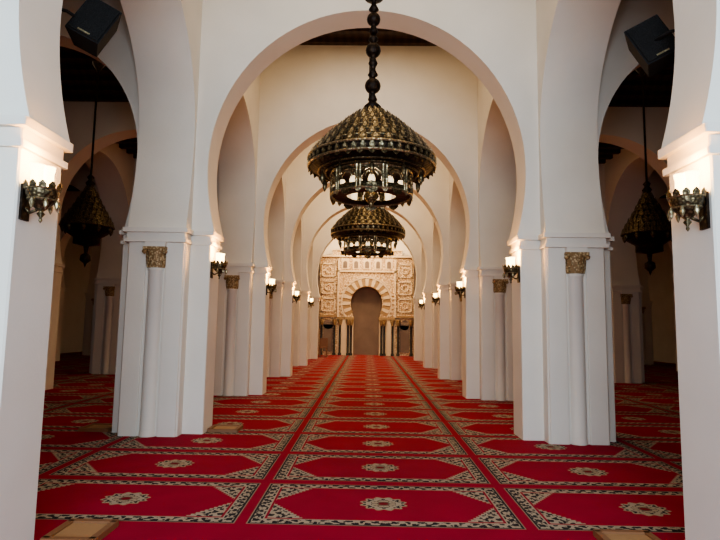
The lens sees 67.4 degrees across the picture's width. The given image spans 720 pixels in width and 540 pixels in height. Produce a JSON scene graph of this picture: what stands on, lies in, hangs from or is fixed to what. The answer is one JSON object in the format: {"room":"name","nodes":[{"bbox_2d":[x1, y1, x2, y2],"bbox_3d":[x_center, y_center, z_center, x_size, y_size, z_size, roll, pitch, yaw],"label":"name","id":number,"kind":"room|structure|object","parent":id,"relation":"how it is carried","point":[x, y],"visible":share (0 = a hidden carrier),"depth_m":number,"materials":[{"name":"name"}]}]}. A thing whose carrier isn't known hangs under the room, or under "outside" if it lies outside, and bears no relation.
{"room":"mosque","nodes":[
{"label":"mosque","id":0,"kind":"room"},
{"bbox_2d":[0,115,72,539],"bbox_3d":[-2.964,0.455,3.763,1.425,2.955,1.161,1,-6,1],"label":"pier","id":1,"kind":"object","parent":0,"point":[27,249],"visible":0.98,"depth_m":3.68,"materials":[{"name":"white paint"}]},
{"bbox_2d":[18,163,62,222],"bbox_3d":[-2.166,-0.511,3.681,0.246,0.387,0.246,1,-6,1],"label":"wall sconce","id":2,"kind":"object","parent":1,"relation":"attached to","point":[41,193],"visible":1,"depth_m":3.63,"materials":[{"name":"brown metal"}]},
{"bbox_2d":[60,236,90,352],"bbox_3d":[-15.081,-1.112,17.408,0.400,8.520,27.400,1,-6,1],"label":"wall","id":3,"kind":"structure","parent":0,"point":[76,276],"depth_m":27.89,"materials":[{"name":"white paint"}]},
{"bbox_2d":[87,238,101,292],"bbox_3d":[-12.635,-2.508,17.394,0.850,5.470,27.150,1,-6,1],"label":"wall","id":4,"kind":"structure","parent":0,"point":[95,250],"depth_m":25.98,"materials":[{"name":"white paint"}]},
{"bbox_2d":[60,143,133,277],"bbox_3d":[-7.711,-2.438,17.322,0.850,5.470,27.150,1,-6,1],"label":"wall","id":5,"kind":"structure","parent":0,"point":[113,168],"depth_m":16.86,"materials":[{"name":"white paint"}]},
{"bbox_2d":[60,46,136,190],"bbox_3d":[-9.303,-3.781,17.608,12.270,0.350,27.400,1,-6,1],"label":"ceiling","id":6,"kind":"structure","parent":0,"point":[78,74],"depth_m":12.23,"materials":[{"name":"brown wood"}]},
{"bbox_2d":[59,60,114,266],"bbox_3d":[-5.349,-2.138,10.774,0.992,4.200,0.996,1,-6,1],"label":"lantern","id":7,"kind":"object","parent":6,"relation":"hanging from","point":[87,220],"visible":1,"depth_m":10.46,"materials":[{"name":"brown metal"}]},
{"bbox_2d":[120,0,320,299],"bbox_3d":[-2.788,-2.368,17.249,0.850,5.470,27.150,1,-6,1],"label":"wall","id":8,"kind":"structure","parent":0,"point":[165,35],"depth_m":8.15,"materials":[{"name":"white paint"}]},
{"bbox_2d":[62,0,121,56],"bbox_3d":[-2.368,-2.119,4.577,0.332,0.476,0.658,-5,-8,43],"label":"loudspeaker","id":9,"kind":"object","parent":8,"relation":"attached to","point":[93,25],"visible":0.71,"depth_m":4.56,"materials":[{"name":"black plastic"}]},
{"bbox_2d":[0,0,719,148],"bbox_3d":[0.063,-3.677,4.150,25.750,5.470,0.500,1,-6,1],"label":"wall","id":10,"kind":"structure","parent":0,"point":[30,77],"depth_m":3.83,"materials":[{"name":"white paint"}]},
{"bbox_2d":[54,45,669,269],"bbox_3d":[0.181,-2.761,13.002,25.750,5.470,0.500,1,-6,1],"label":"wall","id":11,"kind":"structure","parent":0,"point":[308,90],"depth_m":12.89,"materials":[{"name":"white paint"}]},
{"bbox_2d":[312,208,420,297],"bbox_3d":[0.357,-1.385,26.280,25.750,5.470,0.500,1,-6,1],"label":"wall","id":12,"kind":"structure","parent":0,"point":[323,238],"depth_m":26.02,"materials":[{"name":"white paint"}]},
{"bbox_2d":[323,238,410,255],"bbox_3d":[0.394,0.490,30.559,31.400,8.520,0.500,1,-6,1],"label":"wall","id":13,"kind":"structure","parent":0,"point":[334,244],"depth_m":30.49,"materials":[{"name":"white paint"}]},
{"bbox_2d":[318,244,413,355],"bbox_3d":[0.366,1.587,29.706,5.140,6.138,0.932,1,-6,1],"label":"mihrab","id":14,"kind":"object","parent":13,"relation":"attached to","point":[366,307],"visible":0.97,"depth_m":29.52,"materials":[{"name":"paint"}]},
{"bbox_2d":[60,0,674,240],"bbox_3d":[0.122,-3.219,8.576,25.750,5.470,0.500,1,-6,1],"label":"wall","id":15,"kind":"structure","parent":0,"point":[496,40],"depth_m":8.37,"materials":[{"name":"white paint"}]},
{"bbox_2d":[60,185,674,295],"bbox_3d":[0.299,-1.844,21.854,25.750,5.470,0.500,1,-6,1],"label":"wall","id":16,"kind":"structure","parent":0,"point":[321,210],"depth_m":21.64,"materials":[{"name":"white paint"}]},
{"bbox_2d":[299,28,436,45],"bbox_3d":[0.282,-5.107,17.618,6.900,0.350,27.400,1,-6,1],"label":"ceiling","id":17,"kind":"structure","parent":0,"point":[357,36],"depth_m":12.87,"materials":[{"name":"brown wood"}]},
{"bbox_2d":[331,35,404,258],"bbox_3d":[0.190,-2.900,10.779,1.459,5.410,1.459,1,-6,-3],"label":"chandelier","id":18,"kind":"object","parent":17,"relation":"hanging from","point":[377,227],"visible":0.89,"depth_m":10.11,"materials":[{"name":"brown metal"}]},
{"bbox_2d":[307,0,436,210],"bbox_3d":[0.167,-3.377,6.355,1.459,5.410,1.459,0,-6,5],"label":"chandelier","id":19,"kind":"object","parent":17,"relation":"hanging from","point":[371,151],"visible":1,"depth_m":5.74,"materials":[{"name":"brown metal"}]},
{"bbox_2d":[69,139,668,284],"bbox_3d":[0.240,-2.302,17.428,25.750,5.470,0.500,1,-6,1],"label":"wall","id":20,"kind":"structure","parent":0,"point":[302,188],"depth_m":17.18,"materials":[{"name":"white paint"}]},
{"bbox_2d":[414,0,620,297],"bbox_3d":[3.261,-2.283,17.160,0.850,5.470,27.150,1,-6,1],"label":"wall","id":21,"kind":"structure","parent":0,"point":[573,36],"depth_m":8.05,"materials":[{"name":"white paint"}]},
{"bbox_2d":[624,14,674,76],"bbox_3d":[2.520,-1.909,4.499,0.363,0.476,0.624,5,-7,-33],"label":"loudspeaker","id":22,"kind":"object","parent":21,"relation":"attached to","point":[651,43],"visible":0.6,"depth_m":4.49,"materials":[{"name":"black plastic"}]},
{"bbox_2d":[604,149,654,284],"bbox_3d":[8.185,-2.213,17.087,0.850,5.470,27.150,1,-6,1],"label":"wall","id":23,"kind":"structure","parent":0,"point":[625,172],"depth_m":16.64,"materials":[{"name":"white paint"}]},
{"bbox_2d":[598,64,673,197],"bbox_3d":[9.822,-3.510,17.325,12.270,0.350,27.400,1,-6,1],"label":"ceiling","id":24,"kind":"structure","parent":0,"point":[657,87],"depth_m":12.14,"materials":[{"name":"brown wood"}]},
{"bbox_2d":[620,66,671,275],"bbox_3d":[5.623,-1.982,10.612,0.992,4.200,0.996,1,-6,1],"label":"lantern","id":25,"kind":"object","parent":24,"relation":"hanging from","point":[648,228],"visible":0.92,"depth_m":10.30,"materials":[{"name":"brown metal"}]},
{"bbox_2d":[636,253,649,300],"bbox_3d":[13.109,-2.143,17.014,0.850,5.470,27.150,1,-6,1],"label":"wall","id":26,"kind":"structure","parent":0,"point":[641,258],"depth_m":25.59,"materials":[{"name":"white paint"}]},
{"bbox_2d":[647,243,675,363],"bbox_3d":[15.513,-0.678,16.956,0.400,8.520,27.400,1,-6,1],"label":"wall","id":27,"kind":"structure","parent":0,"point":[660,282],"depth_m":27.51,"materials":[{"name":"white paint"}]},
{"bbox_3d":[0.073,2.909,11.109,31.400,0.300,38.700,1,-6,1],"label":"floor","id":28,"kind":"structure","parent":0,"visible":0},
{"bbox_2d":[34,352,684,539],"bbox_3d":[0.129,3.171,15.149,30.160,0.010,29.590,1,-6,1],"label":"carpet","id":29,"kind":"object","parent":28,"relation":"on","point":[340,447],"visible":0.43,"depth_m":6.13,"materials":[{"name":"red carpet"}]},
{"bbox_2d":[45,262,64,389],"bbox_3d":[-7.833,1.301,12.688,1.300,2.955,1.161,1,-6,1],"label":"pier","id":30,"kind":"object","parent":29,"relation":"on","point":[58,267],"visible":0.05,"depth_m":12.74,"materials":[{"name":"white paint"}]},
{"bbox_2d":[55,287,66,360],"bbox_3d":[-12.639,2.148,21.613,1.300,2.955,1.161,1,-6,1],"label":"pier","id":31,"kind":"object","parent":29,"relation":"on","point":[62,289],"visible":0.02,"depth_m":21.68,"materials":[{"name":"white paint"}]},
{"bbox_2d":[40,518,118,539],"bbox_3d":[-2.088,1.962,4.047,0.390,0.045,0.410,1,-6,1],"label":"tray","id":32,"kind":"object","parent":29,"relation":"on","point":[73,528],"visible":1,"depth_m":4.05,"materials":[{"name":"brown wood"}]},
{"bbox_2d":[82,293,93,355],"bbox_3d":[-12.580,2.607,26.039,1.300,2.955,1.161,1,-6,1],"label":"pier","id":33,"kind":"object","parent":29,"relation":"on","point":[86,349],"visible":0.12,"depth_m":25.60,"materials":[{"name":"white paint"}]},
{"bbox_2d":[78,423,111,431],"bbox_3d":[-3.865,2.348,8.053,0.450,0.045,0.450,1,-6,1],"label":"tray","id":34,"kind":"object","parent":29,"relation":"on","point":[94,427],"visible":0.76,"depth_m":7.91,"materials":[{"name":"brown wood"}]},
{"bbox_2d":[89,277,120,373],"bbox_3d":[-7.774,1.760,17.114,1.300,2.955,1.161,1,-6,1],"label":"pier","id":35,"kind":"object","parent":29,"relation":"on","point":[104,334],"visible":0.62,"depth_m":16.65,"materials":[{"name":"white paint"}]},
{"bbox_2d":[112,227,223,436],"bbox_3d":[-2.905,0.914,8.189,1.425,2.955,1.161,1,-6,1],"label":"pier","id":36,"kind":"object","parent":29,"relation":"on","point":[165,367],"visible":1,"depth_m":7.78,"materials":[{"name":"white paint"}]},
{"bbox_2d":[210,253,227,278],"bbox_3d":[-2.107,-0.052,8.107,0.246,0.387,0.246,1,-6,1],"label":"wall sconce","id":37,"kind":"object","parent":36,"relation":"attached to","point":[219,266],"visible":1,"depth_m":8.05,"materials":[{"name":"brown metal"}]},
{"bbox_2d":[207,424,242,432],"bbox_3d":[-2.024,2.384,8.125,0.450,0.045,0.410,1,-6,1],"label":"tray","id":38,"kind":"object","parent":29,"relation":"on","point":[216,428],"visible":1,"depth_m":8.07,"materials":[{"name":"brown wood"}]},
{"bbox_2d":[214,263,272,395],"bbox_3d":[-2.846,1.372,12.614,1.425,2.955,1.161,1,-6,1],"label":"pier","id":39,"kind":"object","parent":29,"relation":"on","point":[241,350],"visible":0.95,"depth_m":12.19,"materials":[{"name":"white paint"}]},
{"bbox_2d":[266,279,276,295],"bbox_3d":[-2.048,0.406,12.533,0.246,0.387,0.246,1,-6,1],"label":"wall sconce","id":40,"kind":"object","parent":39,"relation":"attached to","point":[271,287],"visible":1,"depth_m":12.47,"materials":[{"name":"brown metal"}]},
{"bbox_2d":[267,280,296,376],"bbox_3d":[-2.788,1.831,17.040,1.425,2.955,1.161,1,-6,1],"label":"pier","id":41,"kind":"object","parent":29,"relation":"on","point":[281,307],"visible":0.6,"depth_m":16.66,"materials":[{"name":"white paint"}]},
{"bbox_2d":[292,291,299,303],"bbox_3d":[-1.989,0.864,16.959,0.246,0.387,0.246,1,-6,1],"label":"wall sconce","id":42,"kind":"object","parent":41,"relation":"attached to","point":[296,296],"visible":1,"depth_m":16.89,"materials":[{"name":"brown metal"}]},
{"bbox_2d":[293,290,310,365],"bbox_3d":[-2.729,2.289,21.466,1.425,2.955,1.161,1,-6,1],"label":"pier","id":43,"kind":"object","parent":29,"relation":"on","point":[301,310],"visible":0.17,"depth_m":21.13,"materials":[{"name":"white paint"}]},
{"bbox_2d":[308,298,313,307],"bbox_3d":[-1.930,1.323,21.385,0.246,0.387,0.246,1,-6,1],"label":"wall sconce","id":44,"kind":"object","parent":43,"relation":"attached to","point":[311,302],"visible":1,"depth_m":21.32,"materials":[{"name":"brown metal"}]},
{"bbox_2d":[308,296,319,358],"bbox_3d":[-2.670,2.747,25.892,1.425,2.955,1.161,1,-6,1],"label":"pier","id":45,"kind":"object","parent":29,"relation":"on","point":[314,310],"visible":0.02,"depth_m":25.61,"materials":[{"name":"white paint"}]},
{"bbox_2d":[319,338,327,356],"bbox_3d":[-1.852,3.926,27.368,0.400,0.940,0.400,1,-6,1],"label":"wooden chair","id":46,"kind":"object","parent":29,"relation":"on","point":[323,341],"visible":0.93,"depth_m":27.54,"materials":[{"name":"brown wood"}]},
{"bbox_2d":[413,298,422,360],"bbox_3d":[3.254,2.831,25.805,1.425,2.955,1.161,1,-6,1],"label":"pier","id":47,"kind":"object","parent":29,"relation":"on","point":[418,313],"visible":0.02,"depth_m":25.53,"materials":[{"name":"white paint"}]},
{"bbox_2d":[422,292,437,368],"bbox_3d":[3.195,2.373,21.379,1.425,2.955,1.161,1,-6,1],"label":"pier","id":48,"kind":"object","parent":29,"relation":"on","point":[430,314],"visible":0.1,"depth_m":21.07,"materials":[{"name":"white paint"}]},
{"bbox_2d":[418,300,424,309],"bbox_3d":[2.425,1.384,21.318,0.248,0.387,0.239,-3,-7,33],"label":"wall sconce","id":49,"kind":"object","parent":48,"relation":"attached to","point":[421,304],"visible":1,"depth_m":21.25,"materials":[{"name":"brown metal"}]},
{"bbox_2d":[436,282,461,379],"bbox_3d":[3.136,1.915,16.953,1.425,2.955,1.161,1,-6,1],"label":"pier","id":50,"kind":"object","parent":29,"relation":"on","point":[450,307],"visible":0.44,"depth_m":16.59,"materials":[{"name":"white paint"}]},
{"bbox_2d":[432,293,439,305],"bbox_3d":[2.366,0.926,16.892,0.248,0.387,0.239,-3,-7,33],"label":"wall sconce","id":51,"kind":"object","parent":50,"relation":"attached to","point":[435,298],"visible":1,"depth_m":16.84,"materials":[{"name":"brown metal"}]},
{"bbox_2d":[460,267,512,400],"bbox_3d":[3.077,1.456,12.527,1.425,2.955,1.161,1,-6,1],"label":"pier","id":52,"kind":"object","parent":29,"relation":"on","point":[487,328],"visible":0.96,"depth_m":12.11,"materials":[{"name":"white paint"}]},
{"bbox_2d":[455,282,465,297],"bbox_3d":[2.307,0.468,12.466,0.248,0.387,0.239,-3,-7,33],"label":"wall sconce","id":53,"kind":"object","parent":52,"relation":"attached to","point":[459,289],"visible":1,"depth_m":12.40,"materials":[{"name":"brown metal"}]},
{"bbox_2d":[507,232,615,445],"bbox_3d":[3.018,0.998,8.101,1.425,2.955,1.161,1,-6,1],"label":"pier","id":54,"kind":"object","parent":29,"relation":"on","point":[564,391],"visible":1,"depth_m":7.69,"materials":[{"name":"white paint"}]},
{"bbox_2d":[503,257,519,282],"bbox_3d":[2.248,0.009,8.040,0.248,0.387,0.239,-3,-7,33],"label":"wall sconce","id":55,"kind":"object","parent":54,"relation":"attached to","point":[510,270],"visible":1,"depth_m":7.98,"materials":[{"name":"brown metal"}]},
{"bbox_2d":[593,529,660,539],"bbox_3d":[2.021,2.022,4.007,0.430,0.045,0.390,1,-6,1],"label":"tray","id":56,"kind":"object","parent":29,"relation":"on","point":[599,534],"visible":1,"depth_m":4.12,"materials":[{"name":"brown wood"}]},
{"bbox_2d":[611,285,644,382],"bbox_3d":[8.123,1.985,16.879,1.300,2.955,1.161,1,-6,1],"label":"pier","id":57,"kind":"object","parent":29,"relation":"on","point":[627,321],"visible":0.76,"depth_m":16.41,"materials":[{"name":"white paint"}]},
{"bbox_2d":[642,301,653,364],"bbox_3d":[13.164,2.972,25.659,1.300,2.955,1.161,1,-6,1],"label":"pier","id":58,"kind":"object","parent":29,"relation":"on","point":[646,305],"visible":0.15,"depth_m":25.20,"materials":[{"name":"white paint"}]},
{"bbox_2d":[671,296,677,370],"bbox_3d":[13.105,2.513,21.233,1.300,2.955,1.161,1,-6,1],"label":"pier","id":59,"kind":"object","parent":29,"relation":"on","point":[672,297],"visible":0.02,"depth_m":21.41,"materials":[{"name":"white paint"}]},
{"bbox_2d":[658,122,719,539],"bbox_3d":[2.960,0.539,3.675,1.425,2.955,1.161,1,-6,1],"label":"pier","id":60,"kind":"object","parent":29,"relation":"on","point":[696,252],"visible":0.84,"depth_m":3.65,"materials":[{"name":"white paint"}]},
{"bbox_2d":[666,170,710,230],"bbox_3d":[2.189,-0.449,3.614,0.248,0.387,0.239,-3,-7,33],"label":"wall sconce","id":61,"kind":"object","parent":60,"relation":"attached to","point":[687,201],"visible":1,"depth_m":3.56,"materials":[{"name":"brown metal"}]}
]}

